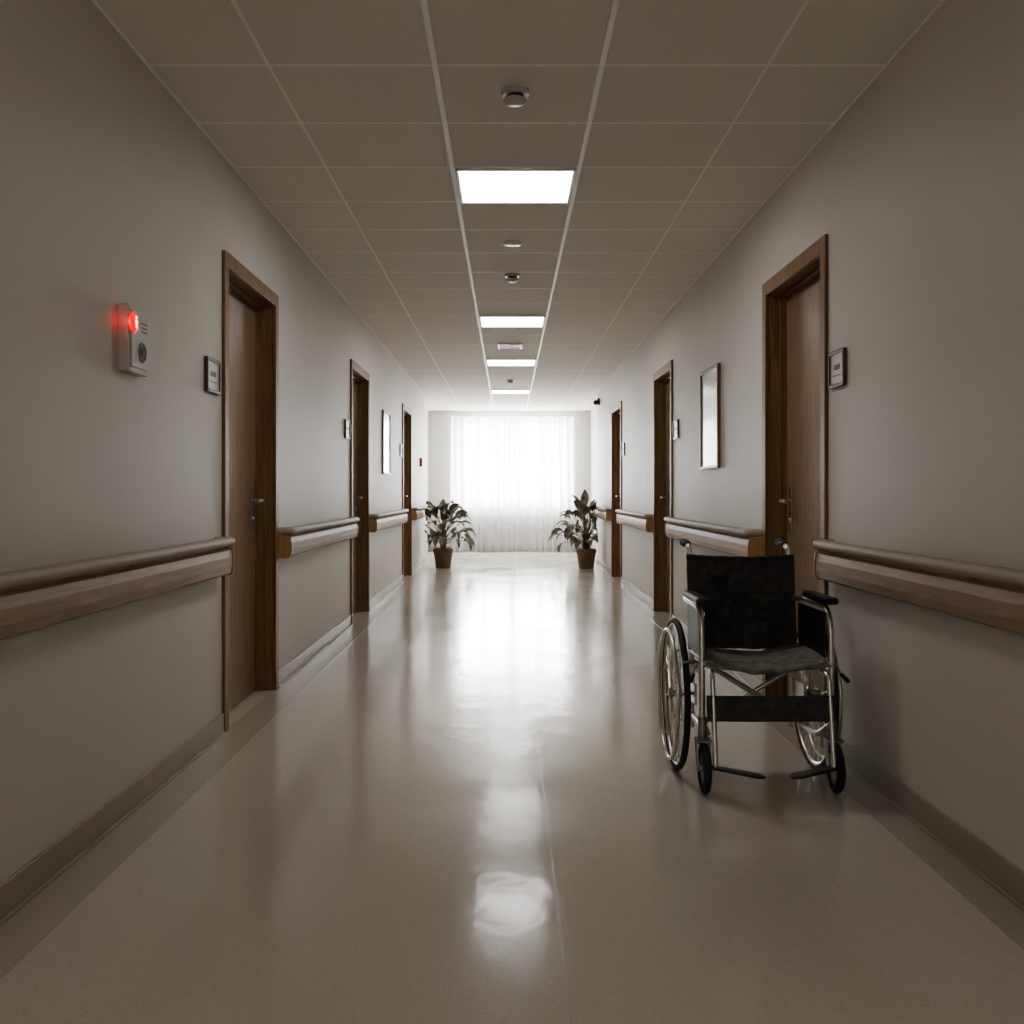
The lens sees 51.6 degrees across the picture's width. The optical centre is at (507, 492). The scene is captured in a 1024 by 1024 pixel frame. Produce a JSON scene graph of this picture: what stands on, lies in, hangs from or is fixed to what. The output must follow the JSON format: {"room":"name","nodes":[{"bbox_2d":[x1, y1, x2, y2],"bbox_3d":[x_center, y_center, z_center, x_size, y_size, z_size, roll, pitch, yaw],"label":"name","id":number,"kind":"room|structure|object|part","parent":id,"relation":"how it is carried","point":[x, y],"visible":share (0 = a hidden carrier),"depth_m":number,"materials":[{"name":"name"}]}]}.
{"room":"hospital interior","nodes":[
{"label":"hospital interior","id":0,"kind":"room"},
{"bbox_2d":[0,0,427,883],"bbox_3d":[-1.464,-0.225,8.750,0.313,2.650,22.500,0,0,0],"label":"wall","id":1,"kind":"structure","parent":0,"point":[111,193],"depth_m":3.63,"materials":[{"name":"paint"},{"name":"plaster"}]},
{"bbox_2d":[0,537,234,640],"bbox_3d":[-1.260,0.282,2.480,0.093,0.174,4.560,0,0,0],"label":"handrail","id":2,"kind":"object","parent":1,"relation":"attached to","point":[31,599],"visible":1,"depth_m":3.20,"materials":[{"name":"brown wood"}]},
{"bbox_3d":[-1.260,0.216,2.480,0.093,0.041,4.558,0,0,0],"label":"grip rail","id":3,"kind":"part","parent":2,"relation":"part of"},
{"bbox_2d":[118,303,147,376],"bbox_3d":[-1.283,-0.523,3.650,0.053,0.227,0.200,0,0,0],"label":"fire alarm","id":4,"kind":"object","parent":1,"relation":"attached to","point":[132,321],"visible":1,"depth_m":3.57,"materials":[{"name":"beige plastic"}]},
{"bbox_2d":[128,311,138,332],"bbox_3d":[-1.267,-0.578,3.588,0.021,0.072,0.072,0,0,0],"label":"lamp","id":5,"kind":"object","parent":4,"relation":"attached to","point":[133,316],"depth_m":3.57,"materials":[{"name":"red plastic"}]},
{"bbox_3d":[-1.268,-0.524,3.650,0.005,0.192,0.164,0,0,0],"label":"plate","id":6,"kind":"part","parent":4,"relation":"part of","materials":[{"name":"beige plastic"}]},
{"bbox_2d":[204,356,220,394],"bbox_3d":[-1.299,-0.515,4.665,0.016,0.153,0.210,0,0,0],"label":"room sign","id":7,"kind":"object","parent":1,"relation":"attached to","point":[212,367],"visible":1,"depth_m":4.65,"materials":[{"name":"white plastic"}]},
{"bbox_3d":[-1.302,-0.515,4.665,0.010,0.122,0.182,0,0,0],"label":"plate","id":8,"kind":"part","parent":7,"relation":"part of","materials":[{"name":"white plastic"}]},
{"bbox_2d":[0,557,425,926],"bbox_3d":[-1.296,1.054,7.050,0.022,0.098,19.100,0,0,0],"label":"baseboard","id":9,"kind":"structure","parent":1,"relation":"attached to","point":[30,880],"depth_m":3.54,"materials":[{"name":"plastic"}]},
{"bbox_2d":[0,563,433,979],"bbox_3d":[-1.227,1.099,7.050,0.160,0.001,19.100,0,0,0],"label":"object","id":10,"kind":"structure","parent":1,"relation":"attached to","point":[24,930],"depth_m":3.57,"materials":[{"name":"plastic"}]},
{"bbox_2d":[222,250,278,731],"bbox_3d":[-1.361,-0.005,5.405,0.141,2.215,1.130,0,0,0],"label":"door","id":11,"kind":"structure","parent":1,"relation":"in","point":[250,308],"depth_m":5.68,"materials":[{"name":"brown wood"}]},
{"bbox_3d":[-1.397,0.085,5.785,0.010,0.230,0.048,0,0,0],"label":"handle plate","id":12,"kind":"part","parent":11,"relation":"part of","materials":[{"name":"metal"}]},
{"bbox_3d":[-1.361,0.043,5.728,0.063,0.026,0.136,0,0,0],"label":"lever","id":13,"kind":"part","parent":11,"relation":"part of","materials":[{"name":"metal"}]},
{"bbox_2d":[279,517,359,557],"bbox_3d":[-1.260,0.282,7.370,0.093,0.174,2.700,0,0,0],"label":"handrail","id":14,"kind":"object","parent":1,"relation":"attached to","point":[296,540],"visible":0.96,"depth_m":6.75,"materials":[{"name":"brown wood"}]},
{"bbox_3d":[-1.260,0.216,7.370,0.093,0.041,2.698,0,0,0],"label":"grip rail","id":15,"kind":"part","parent":14,"relation":"part of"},
{"bbox_2d":[344,419,349,438],"bbox_3d":[-1.299,-0.515,8.570,0.016,0.153,0.220,0,0,0],"label":"room sign","id":16,"kind":"object","parent":1,"relation":"attached to","point":[346,422],"visible":1,"depth_m":8.53,"materials":[{"name":"white plastic"}]},
{"bbox_3d":[-1.302,-0.515,8.570,0.010,0.122,0.192,0,0,0],"label":"plate","id":17,"kind":"part","parent":16,"relation":"part of","materials":[{"name":"white plastic"}]},
{"bbox_2d":[350,359,369,624],"bbox_3d":[-1.361,-0.005,9.335,0.141,2.215,1.130,0,0,0],"label":"door","id":18,"kind":"structure","parent":1,"relation":"in","point":[359,378],"depth_m":9.81,"materials":[{"name":"brown wood"}]},
{"bbox_2d":[382,410,390,474],"bbox_3d":[-1.296,-0.533,11.300,0.022,0.668,0.640,0,0,0],"label":"framed picture","id":19,"kind":"object","parent":1,"relation":"attached to","point":[386,417],"visible":1,"depth_m":11.30,"materials":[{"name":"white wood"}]},
{"bbox_2d":[384,412,389,472],"bbox_3d":[-1.301,-0.532,11.300,0.012,0.629,0.604,0,0,0],"label":"print","id":20,"kind":"object","parent":19,"relation":"attached to","point":[386,415],"depth_m":11.30},
{"bbox_2d":[370,509,408,531],"bbox_3d":[-1.260,0.282,11.485,0.093,0.174,3.070,0,0,0],"label":"handrail","id":21,"kind":"object","parent":1,"relation":"attached to","point":[380,521],"visible":0.99,"depth_m":10.85,"materials":[{"name":"beige plastic"}]},
{"bbox_3d":[-1.260,0.216,11.485,0.093,0.041,3.068,0,0,0],"label":"grip rail","id":22,"kind":"part","parent":21,"relation":"part of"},
{"bbox_2d":[400,444,402,456],"bbox_3d":[-1.299,-0.515,12.880,0.016,0.153,0.200,0,0,0],"label":"room sign","id":23,"kind":"object","parent":1,"relation":"attached to","point":[401,445],"visible":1,"depth_m":12.91,"materials":[{"name":"white plastic"}]},
{"bbox_2d":[402,403,411,580],"bbox_3d":[-1.361,-0.005,13.660,0.141,2.215,1.180,0,0,0],"label":"door","id":24,"kind":"structure","parent":1,"relation":"in","point":[406,412],"depth_m":14.18,"materials":[{"name":"brown wood"}]},
{"bbox_2d":[412,506,427,519],"bbox_3d":[-1.260,0.282,15.400,0.093,0.174,2.200,0,0,0],"label":"handrail","id":25,"kind":"object","parent":1,"relation":"attached to","point":[417,512],"visible":0.8,"depth_m":14.61,"materials":[{"name":"beige plastic"}]},
{"bbox_3d":[-1.260,0.216,15.400,0.093,0.041,2.198,0,0,0],"label":"grip rail","id":26,"kind":"part","parent":25,"relation":"part of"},
{"bbox_2d":[428,411,590,545],"bbox_3d":[0.030,-0.225,20.100,3.300,2.650,0.200,0,0,0],"label":"wall","id":27,"kind":"structure","parent":0,"point":[438,421],"depth_m":20.00,"materials":[{"name":"paint"}]},
{"bbox_2d":[428,546,590,550],"bbox_3d":[0.030,1.052,19.994,3.060,0.095,0.012,0,0,0],"label":"baseboard","id":28,"kind":"structure","parent":27,"relation":"attached to","point":[430,548],"depth_m":19.99,"materials":[{"name":"plastic"}]},
{"bbox_2d":[445,413,580,413],"bbox_3d":[0.090,-1.485,19.913,2.540,0.026,0.173,0,0,0],"label":"curtain rod","id":29,"kind":"object","parent":27,"relation":"attached to","point":[445,413],"visible":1,"depth_m":19.83,"materials":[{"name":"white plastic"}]},
{"bbox_2d":[450,414,513,551],"bbox_3d":[-0.484,-0.189,19.832,1.193,2.565,0.169,0,0,0],"label":"curtain","id":30,"kind":"object","parent":29,"relation":"hanging from","point":[481,448],"visible":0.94,"depth_m":19.84,"materials":[{"name":"white fabric"}]},
{"bbox_2d":[514,414,574,551],"bbox_3d":[0.690,-0.189,19.839,1.142,2.565,0.153,0,0,0],"label":"curtain","id":31,"kind":"object","parent":29,"relation":"hanging from","point":[544,447],"visible":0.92,"depth_m":19.83,"materials":[{"name":"white fabric"}]},
{"bbox_2d":[0,551,1023,1023],"bbox_3d":[0.030,1.160,8.775,3.300,0.120,22.850,0,0,0],"label":"floor","id":32,"kind":"structure","parent":0,"point":[378,851],"depth_m":3.05,"materials":[{"name":"laminate"}]},
{"bbox_2d":[423,499,476,567],"bbox_3d":[-0.833,0.594,15.589,0.748,1.012,1.027,0,0,0],"label":"potted plant","id":33,"kind":"object","parent":32,"relation":"on","point":[442,555],"visible":1,"depth_m":15.45,"materials":[{"name":"green plant"}]},
{"bbox_3d":[-0.950,0.955,15.550,0.306,0.290,0.306,0,0,0],"label":"pot","id":34,"kind":"part","parent":33,"relation":"part of","materials":[{"name":"brown ceramic"}]},
{"bbox_2d":[515,555,571,1023],"bbox_3d":[0.132,1.100,8.700,0.003,0.001,22.400,0,0,0],"label":"trim","id":35,"kind":"structure","parent":32,"relation":"attached to","point":[515,555],"depth_m":3.09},
{"bbox_2d":[548,489,597,568],"bbox_3d":[0.940,0.521,15.452,0.707,1.158,1.081,0,0,0],"label":"potted plant","id":36,"kind":"object","parent":32,"relation":"on","point":[586,555],"visible":1,"depth_m":15.35,"materials":[{"name":"green plant"}]},
{"bbox_3d":[1.140,0.955,15.450,0.306,0.290,0.306,0,0,0],"label":"pot","id":37,"kind":"part","parent":36,"relation":"part of","materials":[{"name":"brown ceramic"}]},
{"bbox_2d":[657,538,849,793],"bbox_3d":[0.946,0.648,4.155,0.626,0.905,0.820,0,0,0],"label":"wheelchair","id":38,"kind":"object","parent":32,"relation":"on","point":[744,602],"visible":1,"depth_m":4.15,"materials":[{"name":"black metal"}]},
{"bbox_3d":[0.688,0.652,3.973,0.063,0.055,0.114,0,0,0],"label":"brake lever","id":39,"kind":"part","parent":38,"relation":"part of","materials":[{"name":"metal"}]},
{"bbox_3d":[0.677,0.682,3.911,0.018,0.034,0.042,0,0,34],"label":"brake knob","id":40,"kind":"part","parent":38,"relation":"part of","materials":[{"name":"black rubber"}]},
{"bbox_3d":[0.720,0.402,4.077,0.048,0.027,0.325,0,0,0],"label":"armrest","id":41,"kind":"part","parent":38,"relation":"part of","materials":[{"name":"black plastic"}]},
{"bbox_3d":[0.738,0.582,4.217,0.058,0.756,0.608,0,0,0],"label":"frame","id":42,"kind":"part","parent":38,"relation":"part of","materials":[{"name":"silver metal"}]},
{"bbox_3d":[0.960,0.447,4.384,0.447,0.389,0.109,0,0,0],"label":"backrest","id":43,"kind":"part","parent":38,"relation":"part of","materials":[{"name":"black fabric"}]},
{"bbox_3d":[0.960,0.641,4.125,0.457,0.069,0.423,0,0,0],"label":"seat","id":44,"kind":"part","parent":38,"relation":"part of","materials":[{"name":"grey fabric"}]},
{"bbox_3d":[1.183,0.582,4.217,0.058,0.756,0.608,0,0,0],"label":"frame","id":45,"kind":"part","parent":38,"relation":"part of","materials":[{"name":"silver metal"}]},
{"bbox_3d":[1.200,0.402,4.077,0.048,0.027,0.325,0,0,0],"label":"armrest","id":46,"kind":"part","parent":38,"relation":"part of","materials":[{"name":"black plastic"}]},
{"bbox_3d":[1.221,0.652,3.973,0.040,0.055,0.114,0,0,0],"label":"brake lever","id":47,"kind":"part","parent":38,"relation":"part of","materials":[{"name":"metal"}]},
{"bbox_3d":[1.243,0.682,3.911,0.018,0.034,0.042,0,0,-34],"label":"brake knob","id":48,"kind":"part","parent":38,"relation":"part of","materials":[{"name":"black plastic"}]},
{"bbox_2d":[96,0,940,410],"bbox_3d":[0.030,-1.610,8.775,3.300,0.120,22.850,0,0,0],"label":"ceiling","id":49,"kind":"structure","parent":0,"point":[162,31],"depth_m":4.57,"materials":[{"name":"tile"}]},
{"bbox_2d":[498,343,521,348],"bbox_3d":[0.020,-1.540,11.100,0.250,0.020,0.300,0,0,0],"label":"ceiling vent","id":50,"kind":"object","parent":49,"relation":"in","point":[500,345],"visible":1,"depth_m":11.04,"materials":[{"name":"white plastic"}]},
{"bbox_2d":[506,379,513,383],"bbox_3d":[0.030,-1.522,14.500,0.112,0.055,0.112,0,0,0],"label":"smoke detector","id":51,"kind":"object","parent":49,"relation":"attached to","point":[510,381],"visible":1,"depth_m":14.46,"materials":[{"name":"beige plastic"}]},
{"bbox_2d":[491,389,529,393],"bbox_3d":[0.037,-1.543,16.140,0.576,0.014,0.580,0,0,0],"label":"recessed light","id":52,"kind":"object","parent":49,"relation":"in","point":[494,391],"visible":1,"depth_m":16.08,"materials":[{"name":"white plastic"}]},
{"bbox_2d":[486,359,535,365],"bbox_3d":[0.037,-1.543,12.540,0.576,0.014,0.580,0,0,0],"label":"recessed light","id":53,"kind":"object","parent":49,"relation":"in","point":[490,362],"visible":1,"depth_m":12.51,"materials":[{"name":"white plastic"}]},
{"bbox_2d":[479,315,544,326],"bbox_3d":[0.037,-1.543,9.540,0.576,0.014,0.580,0,0,0],"label":"recessed light","id":54,"kind":"object","parent":49,"relation":"in","point":[485,320],"visible":1,"depth_m":9.46,"materials":[{"name":"white plastic"}]},
{"bbox_2d":[504,273,519,282],"bbox_3d":[0.030,-1.522,7.520,0.112,0.055,0.112,0,0,0],"label":"smoke detector","id":55,"kind":"object","parent":49,"relation":"attached to","point":[510,277],"visible":1,"depth_m":7.49,"materials":[{"name":"beige plastic"}]},
{"bbox_2d":[503,240,522,246],"bbox_3d":[0.030,-1.542,6.560,0.122,0.016,0.122,0,0,0],"label":"ceiling speaker","id":56,"kind":"object","parent":49,"relation":"attached to","point":[511,243],"visible":1,"depth_m":6.53,"materials":[{"name":"white plastic"}]},
{"bbox_2d":[455,168,575,203],"bbox_3d":[0.037,-1.543,5.340,0.576,0.014,0.580,0,0,0],"label":"recessed light","id":57,"kind":"object","parent":49,"relation":"in","point":[475,185],"visible":1,"depth_m":5.29,"materials":[{"name":"white plastic"}]},
{"bbox_2d":[501,86,529,106],"bbox_3d":[0.028,-1.522,4.090,0.112,0.055,0.112,0,0,0],"label":"smoke detector","id":58,"kind":"object","parent":49,"relation":"attached to","point":[514,96],"visible":1,"depth_m":4.06,"materials":[{"name":"beige plastic"}]},
{"bbox_2d":[92,0,944,410],"bbox_3d":[0.030,-1.548,8.750,3.060,0.005,22.500,0,0,0],"label":"ceiling grid","id":59,"kind":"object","parent":49,"relation":"attached to","point":[95,2],"depth_m":5.03,"materials":[{"name":"white metal"}]},
{"bbox_2d":[420,0,619,410],"bbox_3d":[0.037,-1.548,8.750,0.625,0.005,22.500,0,0,0],"label":"trim","id":60,"kind":"structure","parent":49,"relation":"attached to","point":[615,3],"depth_m":4.63,"materials":[{"name":"metal"}]},
{"bbox_2d":[591,0,1023,870],"bbox_3d":[1.526,-0.225,8.750,0.308,2.650,22.500,0,0,0],"label":"wall","id":61,"kind":"structure","parent":0,"point":[916,191],"depth_m":3.65,"materials":[{"name":"painted plaster"}]},
{"bbox_2d":[593,398,599,404],"bbox_3d":[1.323,-1.362,15.838,0.091,0.115,0.212,0,0,7],"label":"security camera","id":62,"kind":"object","parent":61,"relation":"attached to","point":[596,402],"visible":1,"depth_m":15.76,"materials":[{"name":"black plastic"}]},
{"bbox_2d":[593,506,610,520],"bbox_3d":[1.325,0.282,15.100,0.093,0.174,2.200,0,0,0],"label":"handrail","id":63,"kind":"object","parent":61,"relation":"attached to","point":[604,513],"visible":0.65,"depth_m":14.36,"materials":[{"name":"beige plastic"}]},
{"bbox_3d":[1.325,0.216,15.100,0.093,0.041,2.198,0,0,0],"label":"grip rail","id":64,"kind":"part","parent":63,"relation":"part of","materials":[{"name":"beige wood"}]},
{"bbox_2d":[611,401,621,582],"bbox_3d":[1.427,-0.005,13.350,0.141,2.215,1.200,0,0,0],"label":"door","id":65,"kind":"structure","parent":61,"relation":"in","point":[616,411],"depth_m":13.88,"materials":[{"name":"brown wood"}]},
{"bbox_2d":[622,443,624,455],"bbox_3d":[1.364,-0.515,12.520,0.016,0.153,0.200,0,0,0],"label":"room sign","id":66,"kind":"object","parent":61,"relation":"attached to","point":[623,444],"visible":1,"depth_m":12.50,"materials":[{"name":"white plastic"}]},
{"bbox_2d":[615,509,652,531],"bbox_3d":[1.325,0.282,11.330,0.093,0.174,2.740,0,0,0],"label":"handrail","id":67,"kind":"object","parent":61,"relation":"attached to","point":[642,521],"visible":1,"depth_m":10.79,"materials":[{"name":"beige plastic"}]},
{"bbox_3d":[1.325,0.216,11.330,0.093,0.041,2.738,0,0,0],"label":"grip rail","id":68,"kind":"part","parent":67,"relation":"part of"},
{"bbox_2d":[653,359,672,618],"bbox_3d":[1.427,-0.005,9.360,0.141,2.215,1.100,0,0,0],"label":"door","id":69,"kind":"structure","parent":61,"relation":"in","point":[662,378],"depth_m":9.82,"materials":[{"name":"brown wood"}]},
{"bbox_3d":[1.462,0.085,9.725,0.010,0.230,0.048,0,0,0],"label":"handle plate","id":70,"kind":"part","parent":69,"relation":"part of","materials":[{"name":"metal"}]},
{"bbox_2d":[673,419,678,439],"bbox_3d":[1.364,-0.515,8.615,0.016,0.153,0.230,0,0,0],"label":"room sign","id":71,"kind":"object","parent":61,"relation":"attached to","point":[675,422],"visible":1,"depth_m":8.58,"materials":[{"name":"white plastic"}]},
{"bbox_3d":[1.367,-0.515,8.615,0.010,0.122,0.202,0,0,0],"label":"plate","id":72,"kind":"part","parent":71,"relation":"part of","materials":[{"name":"white plastic"}]},
{"bbox_2d":[700,363,720,469],"bbox_3d":[1.361,-0.503,7.150,0.022,0.678,0.620,0,0,0],"label":"framed picture","id":73,"kind":"object","parent":61,"relation":"attached to","point":[710,378],"visible":1,"depth_m":7.12,"materials":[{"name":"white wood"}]},
{"bbox_2d":[702,367,716,466],"bbox_3d":[1.366,-0.502,7.150,0.012,0.639,0.584,0,0,0],"label":"print","id":74,"kind":"object","parent":73,"relation":"attached to","point":[709,376],"depth_m":7.15},
{"bbox_2d":[664,517,761,556],"bbox_3d":[1.325,0.282,7.240,0.093,0.174,3.040,0,0,0],"label":"handrail","id":75,"kind":"object","parent":61,"relation":"attached to","point":[735,541],"visible":0.97,"depth_m":6.56,"materials":[{"name":"brown wood"}]},
{"bbox_3d":[1.325,0.216,7.240,0.093,0.041,3.038,0,0,0],"label":"grip rail","id":76,"kind":"part","parent":75,"relation":"part of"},
{"bbox_2d":[762,234,827,747],"bbox_3d":[1.427,-0.005,5.100,0.141,2.215,1.120,0,0,0],"label":"door","id":77,"kind":"structure","parent":61,"relation":"in","point":[794,299],"depth_m":5.35,"materials":[{"name":"brown wood"}]},
{"bbox_3d":[1.425,0.043,5.418,0.063,0.026,0.136,0,0,0],"label":"lever","id":78,"kind":"part","parent":77,"relation":"part of","materials":[{"name":"metal"}]},
{"bbox_3d":[1.462,0.085,5.475,0.010,0.230,0.048,0,0,0],"label":"handle plate","id":79,"kind":"part","parent":77,"relation":"part of","materials":[{"name":"metal"}]},
{"bbox_2d":[593,564,1023,949],"bbox_3d":[1.307,1.099,6.900,0.130,0.001,18.800,0,0,0],"label":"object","id":80,"kind":"structure","parent":61,"relation":"attached to","point":[1004,914],"depth_m":3.35,"materials":[{"name":"plastic"}]},
{"bbox_2d":[596,558,1023,911],"bbox_3d":[1.361,1.054,6.900,0.022,0.098,18.800,0,0,0],"label":"baseboard","id":81,"kind":"structure","parent":61,"relation":"attached to","point":[1005,877],"depth_m":3.41,"materials":[{"name":"plastic"}]},
{"bbox_2d":[828,347,846,388],"bbox_3d":[1.364,-0.515,4.390,0.016,0.153,0.200,0,0,0],"label":"room sign","id":82,"kind":"object","parent":61,"relation":"attached to","point":[837,359],"visible":1,"depth_m":4.38,"materials":[{"name":"white plastic"}]},
{"bbox_3d":[1.367,-0.515,4.390,0.010,0.122,0.172,0,0,0],"label":"plate","id":83,"kind":"part","parent":82,"relation":"part of","materials":[{"name":"white plastic"}]},
{"bbox_2d":[813,539,1023,635],"bbox_3d":[1.325,0.282,2.345,0.093,0.174,4.290,0,0,0],"label":"handrail","id":84,"kind":"object","parent":61,"relation":"attached to","point":[989,595],"visible":1,"depth_m":3.24,"materials":[{"name":"brown wood"}]},
{"bbox_3d":[1.325,0.216,2.345,0.093,0.041,4.288,0,0,0],"label":"grip rail","id":85,"kind":"part","parent":84,"relation":"part of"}
]}

